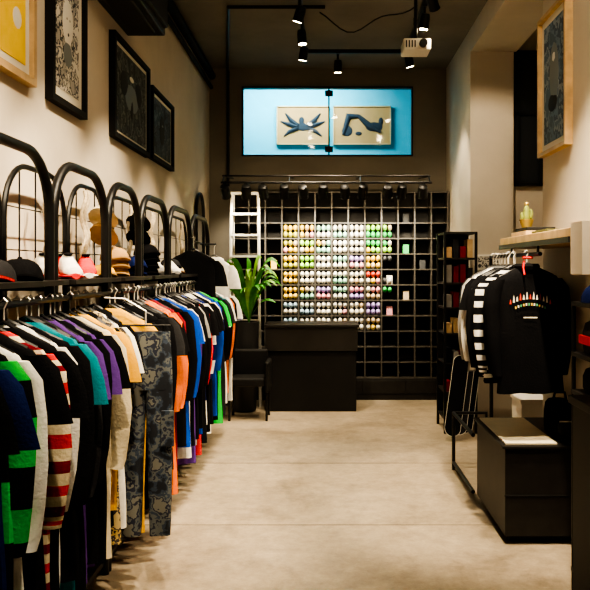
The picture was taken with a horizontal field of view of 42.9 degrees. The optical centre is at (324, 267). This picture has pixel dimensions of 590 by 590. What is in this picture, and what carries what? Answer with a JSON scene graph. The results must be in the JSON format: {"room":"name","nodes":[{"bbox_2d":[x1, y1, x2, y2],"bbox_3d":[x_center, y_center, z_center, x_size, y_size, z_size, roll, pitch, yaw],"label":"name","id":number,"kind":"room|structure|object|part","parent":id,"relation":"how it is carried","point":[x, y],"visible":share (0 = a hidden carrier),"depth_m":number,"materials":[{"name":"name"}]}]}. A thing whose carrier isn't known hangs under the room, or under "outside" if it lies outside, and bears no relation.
{"room":"clothing store","nodes":[
{"label":"clothing store","id":0,"kind":"room"},
{"bbox_2d":[0,0,208,320],"bbox_3d":[-1.525,-0.450,3.950,0.150,4.100,10.900,0,0,0],"label":"wall","id":1,"kind":"structure","parent":0,"point":[59,137],"depth_m":4.82,"materials":[{"name":"beige paint"}]},
{"bbox_2d":[0,0,36,87],"bbox_3d":[-1.427,-1.280,3.330,0.045,0.800,0.660,0,0,0],"label":"picture frame","id":2,"kind":"object","parent":1,"relation":"attached to","point":[18,18],"visible":1,"depth_m":3.50,"materials":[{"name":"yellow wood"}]},
{"bbox_2d":[45,0,87,119],"bbox_3d":[-1.427,-1.278,4.160,0.045,0.804,0.560,0,0,0],"label":"picture frame","id":3,"kind":"object","parent":1,"relation":"attached to","point":[66,21],"visible":1,"depth_m":4.15,"materials":[{"name":"black wood"}]},
{"bbox_2d":[109,29,150,157],"bbox_3d":[-1.427,-1.243,5.535,0.045,0.714,1.010,0,0,0],"label":"picture frame","id":4,"kind":"object","parent":1,"relation":"attached to","point":[129,75],"visible":1,"depth_m":5.42,"materials":[{"name":"black wood"}]},
{"bbox_2d":[98,0,167,35],"bbox_3d":[-1.295,-1.855,4.850,0.310,0.330,1.300,0,0,0],"label":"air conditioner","id":5,"kind":"object","parent":1,"relation":"attached to","point":[134,17],"visible":1,"depth_m":5.11,"materials":[{"name":"black metal"}]},
{"bbox_2d":[149,85,173,171],"bbox_3d":[-1.427,-1.200,6.570,0.045,0.600,0.860,0,0,0],"label":"picture frame","id":6,"kind":"object","parent":1,"relation":"attached to","point":[162,110],"visible":0.95,"depth_m":6.55,"materials":[{"name":"black wood"}]},
{"bbox_2d":[168,0,215,88],"bbox_3d":[-1.400,-2.319,4.900,0.090,0.208,8.800,0,0,0],"label":"conduit","id":7,"kind":"object","parent":1,"relation":"attached to","point":[173,10],"visible":1,"depth_m":7.66,"materials":[{"name":"black metal"}]},
{"bbox_2d":[195,192,204,253],"bbox_3d":[-1.421,-0.400,8.550,0.028,0.930,0.530,0,0,0],"label":"clothing rack","id":8,"kind":"object","parent":1,"relation":"attached to","point":[200,206],"visible":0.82,"depth_m":8.56,"materials":[{"name":"black metal"}]},
{"bbox_2d":[221,175,431,183],"bbox_3d":[0.015,-1.038,8.903,2.370,0.181,0.995,0,0,0],"label":"track light rail","id":9,"kind":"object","parent":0,"point":[223,176],"depth_m":8.41,"materials":[{"name":"grey metal"}]},
{"bbox_2d":[220,183,230,199],"bbox_3d":[-1.119,-0.859,8.444,0.122,0.183,0.183,0,0,0],"label":"wall spotlight","id":10,"kind":"object","parent":9,"relation":"attached to","point":[224,188],"depth_m":8.40,"materials":[{"name":"black metal"}]},
{"bbox_2d":[241,183,250,199],"bbox_3d":[-0.890,-0.858,8.445,0.119,0.185,0.175,0,0,0],"label":"wall spotlight","id":11,"kind":"object","parent":9,"relation":"attached to","point":[246,189],"depth_m":8.40,"materials":[{"name":"black metal"}]},
{"bbox_2d":[258,183,268,199],"bbox_3d":[-0.692,-0.859,8.444,0.122,0.183,0.183,0,0,0],"label":"wall spotlight","id":12,"kind":"object","parent":9,"relation":"attached to","point":[262,188],"depth_m":8.40,"materials":[{"name":"black metal"}]},
{"bbox_2d":[279,183,288,199],"bbox_3d":[-0.463,-0.858,8.445,0.119,0.185,0.175,0,0,0],"label":"wall spotlight","id":13,"kind":"object","parent":9,"relation":"attached to","point":[284,189],"depth_m":8.40,"materials":[{"name":"black metal"}]},
{"bbox_2d":[298,183,308,199],"bbox_3d":[-0.243,-0.859,8.444,0.122,0.183,0.183,0,0,0],"label":"wall spotlight","id":14,"kind":"object","parent":9,"relation":"attached to","point":[302,188],"depth_m":8.40,"materials":[{"name":"black metal"}]},
{"bbox_2d":[318,183,327,199],"bbox_3d":[-0.026,-0.858,8.445,0.119,0.185,0.175,0,0,0],"label":"wall spotlight","id":15,"kind":"object","parent":9,"relation":"attached to","point":[323,188],"depth_m":8.40,"materials":[{"name":"black metal"}]},
{"bbox_2d":[340,183,349,199],"bbox_3d":[0.228,-0.859,8.444,0.122,0.183,0.183,0,0,0],"label":"wall spotlight","id":16,"kind":"object","parent":9,"relation":"attached to","point":[344,189],"depth_m":8.40,"materials":[{"name":"black metal"}]},
{"bbox_2d":[357,183,367,199],"bbox_3d":[0.423,-0.858,8.445,0.119,0.185,0.175,0,0,0],"label":"wall spotlight","id":17,"kind":"object","parent":9,"relation":"attached to","point":[363,188],"depth_m":8.40,"materials":[{"name":"black metal"}]},
{"bbox_2d":[383,183,392,199],"bbox_3d":[0.711,-0.859,8.444,0.122,0.183,0.183,0,0,0],"label":"wall spotlight","id":18,"kind":"object","parent":9,"relation":"attached to","point":[387,189],"depth_m":8.40,"materials":[{"name":"black metal"}]},
{"bbox_2d":[396,183,406,199],"bbox_3d":[0.861,-0.858,8.445,0.119,0.185,0.175,0,0,0],"label":"wall spotlight","id":19,"kind":"object","parent":9,"relation":"attached to","point":[402,188],"depth_m":8.40,"materials":[{"name":"black metal"}]},
{"bbox_2d":[417,183,427,199],"bbox_3d":[1.104,-0.859,8.444,0.122,0.183,0.183,0,0,0],"label":"wall spotlight","id":20,"kind":"object","parent":9,"relation":"attached to","point":[422,190],"depth_m":8.40,"materials":[{"name":"black metal"}]},
{"bbox_2d":[209,69,445,261],"bbox_3d":[0.575,-0.450,9.475,4.350,4.100,0.150,0,0,0],"label":"wall","id":21,"kind":"structure","parent":0,"point":[429,85],"depth_m":9.40,"materials":[{"name":"paint"}]},
{"bbox_2d":[242,86,412,155],"bbox_3d":[0.030,-1.835,9.410,2.140,0.870,0.080,0,0,0],"label":"window","id":22,"kind":"structure","parent":21,"relation":"in","point":[328,92],"depth_m":9.38,"materials":[{"name":"black metal"}]},
{"bbox_2d":[244,90,410,154],"bbox_3d":[0.050,-2.050,10.425,3.700,1.740,1.750,0,0,0],"label":"wall","id":23,"kind":"structure","parent":0,"point":[260,106],"depth_m":11.20,"materials":[{"name":"paint"}]},
{"bbox_2d":[277,106,327,144],"bbox_3d":[-0.330,-2.123,11.159,0.780,0.575,0.083,0,0,0],"label":"poster","id":24,"kind":"object","parent":23,"relation":"attached to","point":[296,125],"visible":0.91,"depth_m":11.16,"materials":[{"name":"paper"}]},
{"bbox_2d":[333,106,390,144],"bbox_3d":[0.550,-2.123,11.157,0.860,0.575,0.100,0,0,0],"label":"poster","id":25,"kind":"object","parent":23,"relation":"attached to","point":[352,125],"visible":1,"depth_m":11.16,"materials":[{"name":"paper"}]},
{"bbox_2d":[86,400,570,589],"bbox_3d":[0.575,1.650,4.025,4.350,0.100,11.050,0,0,0],"label":"floor","id":26,"kind":"structure","parent":0,"point":[369,497],"depth_m":4.83,"materials":[{"name":"concrete"}]},
{"bbox_2d":[0,132,68,320],"bbox_3d":[-1.230,0.559,2.752,0.340,2.081,0.797,0,0,0],"label":"clothing rack","id":27,"kind":"object","parent":26,"relation":"on","point":[48,284],"depth_m":2.96,"materials":[{"name":"black metal"}]},
{"bbox_3d":[-1.195,0.005,2.678,0.183,0.091,0.231,0,0,0],"label":"baseball cap","id":28,"kind":"part","parent":27,"relation":"part of","materials":[{"name":"black fabric"}]},
{"bbox_3d":[-1.191,0.002,2.928,0.200,0.095,0.240,0,0,0],"label":"baseball cap","id":29,"kind":"part","parent":27,"relation":"part of","materials":[{"name":"black fabric"}]},
{"bbox_2d":[0,280,68,288],"bbox_3d":[-1.230,0.800,2.752,0.340,1.500,0.755,0,0,0],"label":"shelf","id":30,"kind":"object","parent":27,"relation":"attached to","point":[45,284],"depth_m":2.78,"materials":[{"name":"black metal"}]},
{"bbox_2d":[2,162,120,588],"bbox_3d":[-1.230,0.559,3.547,0.340,2.081,0.787,0,0,0],"label":"clothing rack","id":31,"kind":"object","parent":26,"relation":"on","point":[57,180],"visible":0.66,"depth_m":3.53,"materials":[{"name":"black metal"}]},
{"bbox_3d":[-1.346,-0.190,3.547,0.056,0.520,0.745,0,0,0],"label":"grid panel","id":32,"kind":"part","parent":31,"relation":"part of","materials":[{"name":"black metal"}]},
{"bbox_2d":[34,252,83,278],"bbox_3d":[-1.213,-0.011,3.407,0.202,0.121,0.270,0,0,-29],"label":"caps","id":33,"kind":"object","parent":31,"relation":"on","point":[69,268],"visible":0.54,"depth_m":3.38,"materials":[{"name":"white fabric"}]},
{"bbox_2d":[59,253,97,277],"bbox_3d":[-1.214,-0.011,3.646,0.202,0.121,0.270,0,0,-23],"label":"caps","id":34,"kind":"object","parent":31,"relation":"on","point":[86,264],"visible":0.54,"depth_m":3.62,"materials":[{"name":"red fabric"}]},
{"bbox_2d":[59,278,120,588],"bbox_3d":[-1.230,0.800,3.547,0.340,1.500,0.745,0,0,0],"label":"shelf","id":35,"kind":"object","parent":31,"relation":"attached to","point":[92,572],"depth_m":3.74,"materials":[{"name":"black metal"}]},
{"bbox_2d":[104,297,173,536],"bbox_3d":[-0.904,0.721,3.656,0.342,1.159,0.096,0,0,-3],"label":"trousers","id":36,"kind":"object","parent":31,"relation":"hanging from","point":[151,398],"visible":0.76,"depth_m":3.63,"materials":[{"name":"fabric"}]},
{"bbox_2d":[66,182,151,571],"bbox_3d":[-1.230,0.559,4.293,0.340,2.081,0.697,0,0,0],"label":"clothing rack","id":37,"kind":"object","parent":26,"relation":"on","point":[137,279],"depth_m":4.21,"materials":[{"name":"black metal"}]},
{"bbox_3d":[-1.346,-0.190,4.293,0.056,0.520,0.655,0,0,0],"label":"grid panel","id":38,"kind":"part","parent":37,"relation":"part of","materials":[{"name":"black metal"}]},
{"bbox_3d":[-1.212,0.012,4.102,0.138,0.076,0.194,0,0,-25],"label":"baseball cap","id":39,"kind":"part","parent":37,"relation":"part of","materials":[{"name":"fabric"}]},
{"bbox_3d":[-1.230,-0.040,4.397,0.169,0.181,0.239,0,0,-24],"label":"baseball cap","id":40,"kind":"part","parent":37,"relation":"part of","materials":[{"name":"beige fabric"}]},
{"bbox_2d":[95,276,151,553],"bbox_3d":[-1.230,0.800,4.293,0.340,1.500,0.655,0,0,0],"label":"shelf","id":41,"kind":"object","parent":37,"relation":"attached to","point":[137,280],"depth_m":4.28,"materials":[{"name":"black metal"}]},
{"bbox_2d":[113,194,178,510],"bbox_3d":[-1.230,0.559,5.062,0.340,2.081,0.837,0,0,0],"label":"clothing rack","id":42,"kind":"object","parent":26,"relation":"on","point":[166,277],"depth_m":5.12,"materials":[{"name":"black metal"}]},
{"bbox_2d":[88,206,150,245],"bbox_3d":[-1.285,-0.256,4.757,0.180,0.257,1.023,0,0,0],"label":"hats","id":43,"kind":"object","parent":42,"relation":"hanging from","point":[94,217],"visible":0.47,"depth_m":4.34,"materials":[{"name":"beige fabric"}]},
{"bbox_3d":[-1.346,-0.190,5.062,0.056,0.520,0.795,0,0,0],"label":"grid panel","id":44,"kind":"part","parent":42,"relation":"part of","materials":[{"name":"black metal"}]},
{"bbox_3d":[-1.226,-0.015,4.862,0.159,0.131,0.224,0,0,-39],"label":"baseball cap","id":45,"kind":"part","parent":42,"relation":"part of","materials":[{"name":"blue fabric"}]},
{"bbox_3d":[-1.220,0.559,5.062,0.305,2.081,0.837,0,0,0],"label":"frame","id":46,"kind":"part","parent":42,"relation":"part of","materials":[{"name":"black metal"}]},
{"bbox_3d":[-1.229,-0.063,5.178,0.173,0.226,0.239,0,0,-23],"label":"baseball cap","id":47,"kind":"part","parent":42,"relation":"part of","materials":[{"name":"black fabric"}]},
{"bbox_2d":[144,275,178,510],"bbox_3d":[-1.230,0.800,5.062,0.340,1.500,0.795,0,0,0],"label":"shelf","id":48,"kind":"object","parent":42,"relation":"attached to","point":[166,278],"depth_m":5.12,"materials":[{"name":"black metal"}]},
{"bbox_2d":[145,205,197,286],"bbox_3d":[-1.230,0.559,5.947,0.340,2.081,0.927,0,0,0],"label":"clothing rack","id":49,"kind":"object","parent":26,"relation":"on","point":[173,208],"depth_m":5.89,"materials":[{"name":"black metal"}]},
{"bbox_3d":[-1.346,-0.190,5.947,0.056,0.520,0.885,0,0,0],"label":"grid panel","id":50,"kind":"part","parent":49,"relation":"part of","materials":[{"name":"black metal"}]},
{"bbox_2d":[157,259,180,274],"bbox_3d":[-1.213,-0.011,5.687,0.202,0.121,0.270,0,0,-29],"label":"caps","id":51,"kind":"object","parent":49,"relation":"on","point":[175,270],"visible":0.43,"depth_m":5.61,"materials":[{"name":"white fabric"}]},
{"bbox_3d":[-1.225,-0.018,5.981,0.169,0.136,0.238,0,0,-39],"label":"baseball cap","id":52,"kind":"part","parent":49,"relation":"part of","materials":[{"name":"white fabric"}]},
{"bbox_2d":[171,274,197,277],"bbox_3d":[-1.230,0.800,5.947,0.340,1.500,0.885,0,0,0],"label":"shelf","id":53,"kind":"object","parent":49,"relation":"attached to","point":[180,275],"depth_m":5.78,"materials":[{"name":"black metal"}]},
{"bbox_2d":[171,214,209,255],"bbox_3d":[-1.230,0.559,6.893,0.340,2.081,0.957,0,0,0],"label":"clothing rack","id":54,"kind":"object","parent":26,"relation":"on","point":[194,217],"visible":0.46,"depth_m":7.12,"materials":[{"name":"black metal"}]},
{"bbox_2d":[0,280,242,589],"bbox_3d":[-1.081,0.726,4.543,0.634,1.256,5.380,0,0,0],"label":"hanging clothes","id":55,"kind":"object","parent":54,"relation":"hanging from","point":[66,403],"visible":0.88,"depth_m":2.70,"materials":[{"name":"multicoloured fabric"}]},
{"bbox_3d":[-1.346,-0.190,6.893,0.056,0.520,0.915,0,0,0],"label":"grid panel","id":56,"kind":"part","parent":54,"relation":"part of","materials":[{"name":"black metal"}]},
{"bbox_2d":[190,236,215,245],"bbox_3d":[-1.079,-0.240,6.774,0.158,0.054,1.152,0,0,0],"label":"rod","id":57,"kind":"object","parent":54,"relation":"attached to","point":[200,243],"visible":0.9,"depth_m":6.89,"materials":[{"name":"black metal"}]},
{"bbox_2d":[158,236,227,296],"bbox_3d":[-1.106,0.074,6.279,0.586,0.681,0.082,0,0,-6],"label":"t-shirt","id":58,"kind":"object","parent":57,"relation":"hanging from","point":[211,273],"visible":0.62,"depth_m":6.27,"materials":[{"name":"fabric"}]},
{"bbox_2d":[210,245,240,298],"bbox_3d":[-1.024,0.140,6.899,0.504,0.733,0.075,0,0,-10],"label":"t-shirt","id":59,"kind":"object","parent":57,"relation":"hanging from","point":[233,280],"visible":0.33,"depth_m":6.89,"materials":[{"name":"fabric"}]},
{"bbox_2d":[226,192,261,406],"bbox_3d":[-0.935,0.356,8.832,0.411,2.491,0.460,0,0,0],"label":"step ladder","id":60,"kind":"object","parent":26,"relation":"on","point":[232,201],"visible":0.51,"depth_m":8.75,"materials":[{"name":"white metal"}]},
{"bbox_2d":[228,349,271,420],"bbox_3d":[-0.805,1.240,8.000,0.450,0.720,0.400,0,0,0],"label":"armchair","id":61,"kind":"object","parent":26,"relation":"on","point":[250,367],"visible":0.78,"depth_m":8.12,"materials":[{"name":"black leather"}]},
{"bbox_3d":[-0.805,1.090,8.000,0.450,0.420,0.400,0,0,0],"label":"seat","id":62,"kind":"part","parent":61,"relation":"part of","materials":[{"name":"black leather"}]},
{"bbox_2d":[227,255,281,412],"bbox_3d":[-0.869,0.723,8.361,0.775,1.753,0.408,0,0,0],"label":"potted palm","id":63,"kind":"object","parent":26,"relation":"on","point":[245,398],"visible":0.77,"depth_m":8.31,"materials":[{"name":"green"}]},
{"bbox_2d":[233,321,258,412],"bbox_3d":[-0.900,1.100,8.400,0.330,1.000,0.330,0,0,0],"label":"planter","id":64,"kind":"object","parent":63,"relation":"attached to","point":[245,398],"depth_m":8.27,"materials":[{"name":"black"}]},
{"bbox_2d":[264,321,358,410],"bbox_3d":[-0.150,1.115,8.600,1.060,0.970,0.560,0,0,0],"label":"counter","id":65,"kind":"object","parent":26,"relation":"on","point":[314,362],"depth_m":8.36,"materials":[{"name":"black laminate"}]},
{"bbox_3d":[-0.150,0.792,8.602,1.030,0.265,0.535,0,0,0],"label":"panel","id":66,"kind":"part","parent":65,"relation":"part of","materials":[{"name":"black wood"}]},
{"bbox_2d":[264,321,358,326],"bbox_3d":[-0.150,0.645,8.600,1.060,0.030,0.560,0,0,0],"label":"countertop","id":67,"kind":"structure","parent":65,"relation":"on","point":[269,323],"depth_m":8.36,"materials":[{"name":"black wood"}]},
{"bbox_2d":[231,191,448,399],"bbox_3d":[0.112,0.335,9.238,2.780,2.529,0.315,0,0,0],"label":"shelving","id":68,"kind":"object","parent":26,"relation":"on","point":[398,360],"visible":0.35,"depth_m":9.36,"materials":[{"name":"grey"}]},
{"bbox_2d":[271,214,424,329],"bbox_3d":[0.283,0.051,9.166,1.884,1.427,0.167,0,0,0],"label":"spray can","id":69,"kind":"object","parent":68,"relation":"in","point":[405,217],"visible":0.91,"depth_m":9.11,"materials":[{"name":"multicoloured metal"}]},
{"bbox_2d":[444,355,467,436],"bbox_3d":[1.223,1.181,6.952,0.119,0.735,0.256,0,0,43],"label":"deck","id":70,"kind":"object","parent":26,"relation":"on","point":[458,383],"visible":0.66,"depth_m":6.95,"materials":[{"name":"black wood"}]},
{"bbox_2d":[437,232,477,433],"bbox_3d":[1.310,0.625,7.475,0.324,1.950,0.474,0,0,0],"label":"etagere shelf","id":71,"kind":"object","parent":26,"relation":"on","point":[454,249],"visible":0.52,"depth_m":7.39,"materials":[{"name":"black metal"}]},
{"bbox_2d":[459,371,473,434],"bbox_3d":[1.293,1.181,7.022,0.119,0.735,0.256,0,0,43],"label":"deck","id":72,"kind":"object","parent":26,"relation":"on","point":[470,373],"visible":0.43,"depth_m":7.01,"materials":[{"name":"wood"}]},
{"bbox_2d":[465,371,478,432],"bbox_3d":[1.363,1.181,7.092,0.119,0.735,0.256,0,0,43],"label":"deck","id":73,"kind":"object","parent":26,"relation":"on","point":[475,378],"visible":0.2,"depth_m":7.08,"materials":[{"name":"black wood"}]},
{"bbox_2d":[452,246,541,493],"bbox_3d":[1.150,0.730,5.107,0.288,1.740,1.714,0,0,0],"label":"rail","id":74,"kind":"object","parent":26,"relation":"on","point":[455,414],"visible":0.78,"depth_m":5.49,"materials":[{"name":"black metal"}]},
{"bbox_2d":[458,251,525,382],"bbox_3d":[1.193,0.310,4.969,0.584,0.834,0.904,0,0,0],"label":"shirts","id":75,"kind":"object","parent":74,"relation":"hanging from","point":[471,318],"visible":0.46,"depth_m":4.76,"materials":[{"name":"black fabric"}]},
{"bbox_2d":[484,250,570,393],"bbox_3d":[1.199,0.317,4.415,0.520,0.847,0.162,0,0,0],"label":"sweatshirt","id":76,"kind":"object","parent":74,"relation":"hanging from","point":[527,309],"visible":1,"depth_m":4.37,"materials":[{"name":"fabric"}]},
{"bbox_2d":[510,293,550,317],"bbox_3d":[1.190,0.213,4.345,0.242,0.153,0.003,0,0,0],"label":"print","id":77,"kind":"object","parent":76,"relation":"attached to","point":[522,305],"depth_m":4.36,"materials":[{"name":"multicoloured"}]},
{"bbox_2d":[474,417,570,540],"bbox_3d":[1.265,1.308,4.730,0.490,0.583,0.840,0,0,0],"label":"storage cabinet","id":78,"kind":"object","parent":26,"relation":"on","point":[524,471],"visible":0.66,"depth_m":4.33,"materials":[{"name":"black wood"}]},
{"bbox_3d":[1.200,1.021,4.730,0.300,0.008,0.740,0,0,0],"label":"panel","id":79,"kind":"part","parent":78,"relation":"part of","materials":[{"name":"black wood"}]},
{"bbox_2d":[510,393,542,416],"bbox_3d":[1.520,1.275,5.560,0.220,0.650,0.300,0,0,0],"label":"storage box","id":80,"kind":"object","parent":26,"relation":"on","point":[523,404],"visible":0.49,"depth_m":5.42,"materials":[{"name":"white cardboard"}]},
{"bbox_2d":[544,391,570,438],"bbox_3d":[1.435,0.887,4.569,0.150,0.265,0.302,0,0,0],"label":"backpack","id":81,"kind":"object","parent":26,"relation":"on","point":[557,410],"visible":0.79,"depth_m":4.48,"materials":[{"name":"fabric"}]},
{"bbox_2d":[568,395,589,589],"bbox_3d":[1.242,1.055,2.623,0.535,1.090,0.785,0,0,0],"label":"cabinet","id":82,"kind":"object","parent":26,"relation":"on","point":[581,403],"depth_m":2.90,"materials":[{"name":"laminate"}]},
{"bbox_2d":[568,395,589,413],"bbox_3d":[1.242,0.525,2.623,0.535,0.030,0.785,0,0,0],"label":"countertop","id":83,"kind":"structure","parent":82,"relation":"on","point":[582,402],"depth_m":2.91,"materials":[{"name":"black wood"}]},
{"bbox_2d":[571,285,589,589],"bbox_3d":[1.337,0.825,3.325,0.327,1.550,0.550,0,0,0],"label":"shelving","id":84,"kind":"object","parent":26,"relation":"on","point":[575,354],"depth_m":3.58,"materials":[{"name":"black wood"}]},
{"bbox_2d":[578,321,589,354],"bbox_3d":[1.302,0.292,3.319,0.237,0.215,0.462,0,0,0],"label":"waist bag","id":85,"kind":"object","parent":84,"relation":"in","point":[584,339],"visible":1,"depth_m":3.43,"materials":[{"name":"fabric"}]},
{"bbox_3d":[1.275,0.110,3.396,0.204,0.100,0.258,0,0,0],"label":"baseball cap","id":86,"kind":"part","parent":84,"relation":"part of","materials":[{"name":"blue fabric"}]},
{"bbox_2d":[583,368,589,394],"bbox_3d":[1.315,0.492,3.319,0.250,0.175,0.462,0,0,0],"label":"waist bag","id":87,"kind":"object","parent":84,"relation":"in","point":[586,376],"visible":1,"depth_m":3.42,"materials":[{"name":"black fabric"}]},
{"bbox_2d":[173,0,536,68],"bbox_3d":[0.575,-2.560,4.025,4.350,0.120,11.050,0,0,0],"label":"ceiling","id":88,"kind":"structure","parent":0,"point":[258,38],"depth_m":7.96,"materials":[{"name":"paint"}]},
{"bbox_2d":[226,5,324,185],"bbox_3d":[-0.614,-1.754,8.220,1.228,1.468,2.336,0,0,0],"label":"ceiling pipe","id":89,"kind":"object","parent":88,"relation":"attached to","point":[229,7],"depth_m":7.83,"materials":[{"name":"black metal"}]},
{"bbox_2d":[292,0,305,22],"bbox_3d":[-0.223,-2.235,6.503,0.134,0.229,0.097,0,0,42],"label":"track spotlight","id":90,"kind":"object","parent":88,"relation":"hanging from","point":[300,11],"visible":1,"depth_m":6.47,"materials":[{"name":"black metal"}]},
{"bbox_2d":[297,21,306,45],"bbox_3d":[-0.217,-2.239,7.151,0.099,0.222,0.097,0,0,0],"label":"track spotlight","id":91,"kind":"object","parent":88,"relation":"hanging from","point":[301,33],"visible":0.95,"depth_m":7.12,"materials":[{"name":"black metal"}]},
{"bbox_2d":[298,45,307,60],"bbox_3d":[-0.225,-2.236,7.705,0.106,0.228,0.121,0,0,0],"label":"track spotlight","id":92,"kind":"object","parent":88,"relation":"hanging from","point":[303,53],"visible":0.9,"depth_m":7.67,"materials":[{"name":"black metal"}]},
{"bbox_2d":[300,0,307,63],"bbox_3d":[-0.220,-2.420,4.800,0.040,0.160,7.600,0,0,0],"label":"track","id":93,"kind":"object","parent":88,"relation":"attached to","point":[305,62],"depth_m":7.32,"materials":[{"name":"black metal"}]},
{"bbox_2d":[308,49,400,53],"bbox_3d":[0.335,-2.360,8.180,1.070,0.040,0.040,0,0,0],"label":"track","id":94,"kind":"object","parent":88,"relation":"attached to","point":[310,51],"visible":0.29,"depth_m":8.16,"materials":[{"name":"black metal"}]},
{"bbox_2d":[334,51,341,72],"bbox_3d":[0.139,-2.237,8.185,0.095,0.226,0.115,0,0,0],"label":"track spotlight","id":95,"kind":"object","parent":94,"relation":"hanging from","point":[337,63],"visible":1,"depth_m":8.15,"materials":[{"name":"black metal"}]},
{"bbox_2d":[319,5,417,32],"bbox_3d":[0.400,-2.314,7.000,0.929,0.221,0.011,0,0,13],"label":"hanging cable","id":96,"kind":"object","parent":88,"relation":"hanging from","point":[417,5],"visible":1,"depth_m":7.00,"materials":[{"name":"black metal"}]},
{"bbox_2d":[404,57,414,67],"bbox_3d":[0.892,-2.236,7.955,0.125,0.227,0.095,0,0,-38],"label":"track spotlight","id":97,"kind":"object","parent":88,"relation":"hanging from","point":[409,62],"visible":0.56,"depth_m":7.92,"materials":[{"name":"black metal"}]},
{"bbox_2d":[401,0,430,56],"bbox_3d":[0.801,-2.197,6.605,0.240,0.605,0.290,0,0,0],"label":"projector","id":98,"kind":"object","parent":88,"relation":"hanging from","point":[410,47],"visible":1,"depth_m":6.51,"materials":[{"name":"beige paint"}]},
{"bbox_2d":[409,0,426,37],"bbox_3d":[0.890,-2.420,4.600,0.040,0.160,7.200,0,0,0],"label":"track","id":99,"kind":"object","parent":88,"relation":"attached to","point":[420,12],"depth_m":7.05,"materials":[{"name":"black metal"}]},
{"bbox_2d":[418,4,429,30],"bbox_3d":[0.886,-2.238,6.704,0.102,0.224,0.105,0,0,0],"label":"track spotlight","id":100,"kind":"object","parent":88,"relation":"hanging from","point":[424,22],"visible":0.99,"depth_m":6.67,"materials":[{"name":"black metal"}]},
{"bbox_2d":[427,0,439,11],"bbox_3d":[0.891,-2.237,6.203,0.097,0.227,0.155,0,0,27],"label":"track spotlight","id":101,"kind":"object","parent":88,"relation":"hanging from","point":[433,5],"visible":1,"depth_m":6.19,"materials":[{"name":"black metal"}]},
{"bbox_2d":[470,0,542,51],"bbox_3d":[1.760,-2.380,6.535,0.480,0.240,2.610,0,0,0],"label":"beam","id":102,"kind":"structure","parent":88,"relation":"attached to","point":[501,25],"depth_m":7.08,"materials":[{"name":"paint"}]},
{"bbox_2d":[446,30,542,416],"bbox_3d":[2.135,-0.450,8.620,1.230,4.100,1.560,0,0,0],"label":"wall pier","id":103,"kind":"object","parent":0,"point":[484,199],"visible":0.39,"depth_m":7.84,"materials":[{"name":"paint"}]},
{"bbox_2d":[478,255,500,269],"bbox_3d":[1.700,-0.060,7.817,0.260,0.160,0.045,0,0,0],"label":"picture frame","id":104,"kind":"object","parent":103,"relation":"attached to","point":[483,260],"visible":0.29,"depth_m":7.79,"materials":[{"name":"beige paper"}]},
{"bbox_2d":[514,50,542,185],"bbox_3d":[2.255,-1.570,7.870,0.530,1.420,0.060,0,0,0],"label":"window","id":105,"kind":"structure","parent":103,"relation":"attached to","point":[528,169],"depth_m":7.87,"materials":[{"name":"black glass"}]},
{"bbox_2d":[543,0,589,416],"bbox_3d":[2.135,-0.450,1.865,1.230,4.100,6.730,0,0,0],"label":"wall","id":106,"kind":"structure","parent":0,"point":[566,172],"depth_m":4.55,"materials":[{"name":"paint"}]},
{"bbox_2d":[499,221,589,273],"bbox_3d":[1.355,-0.095,4.320,0.330,0.250,1.640,0,0,0],"label":"wall shelf","id":107,"kind":"object","parent":106,"relation":"attached to","point":[577,236],"visible":1,"depth_m":3.70,"materials":[{"name":"brown wood"}]},
{"bbox_2d":[511,227,556,236],"bbox_3d":[1.340,-0.228,4.575,0.220,0.055,0.750,0,0,0],"label":"book stack","id":108,"kind":"object","parent":107,"relation":"on","point":[526,230],"visible":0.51,"depth_m":4.65,"materials":[{"name":"beige paper"}]},
{"bbox_2d":[519,202,533,227],"bbox_3d":[1.290,-0.340,4.800,0.094,0.169,0.094,0,0,0],"label":"potted cactus","id":109,"kind":"object","parent":108,"relation":"on","point":[526,220],"visible":0.97,"depth_m":4.78,"materials":[{"name":"green plant"}]},
{"bbox_2d":[519,219,533,227],"bbox_3d":[1.290,-0.282,4.800,0.094,0.055,0.094,0,0,0],"label":"pot","id":110,"kind":"object","parent":109,"relation":"attached to","point":[524,222],"depth_m":4.77,"materials":[{"name":"yellow ceramic"}]},
{"bbox_2d":[537,0,572,157],"bbox_3d":[1.495,-1.230,4.900,0.050,0.940,0.600,0,0,0],"label":"picture frame","id":111,"kind":"object","parent":106,"relation":"attached to","point":[555,27],"visible":1,"depth_m":4.87,"materials":[{"name":"brown wood"}]}
]}

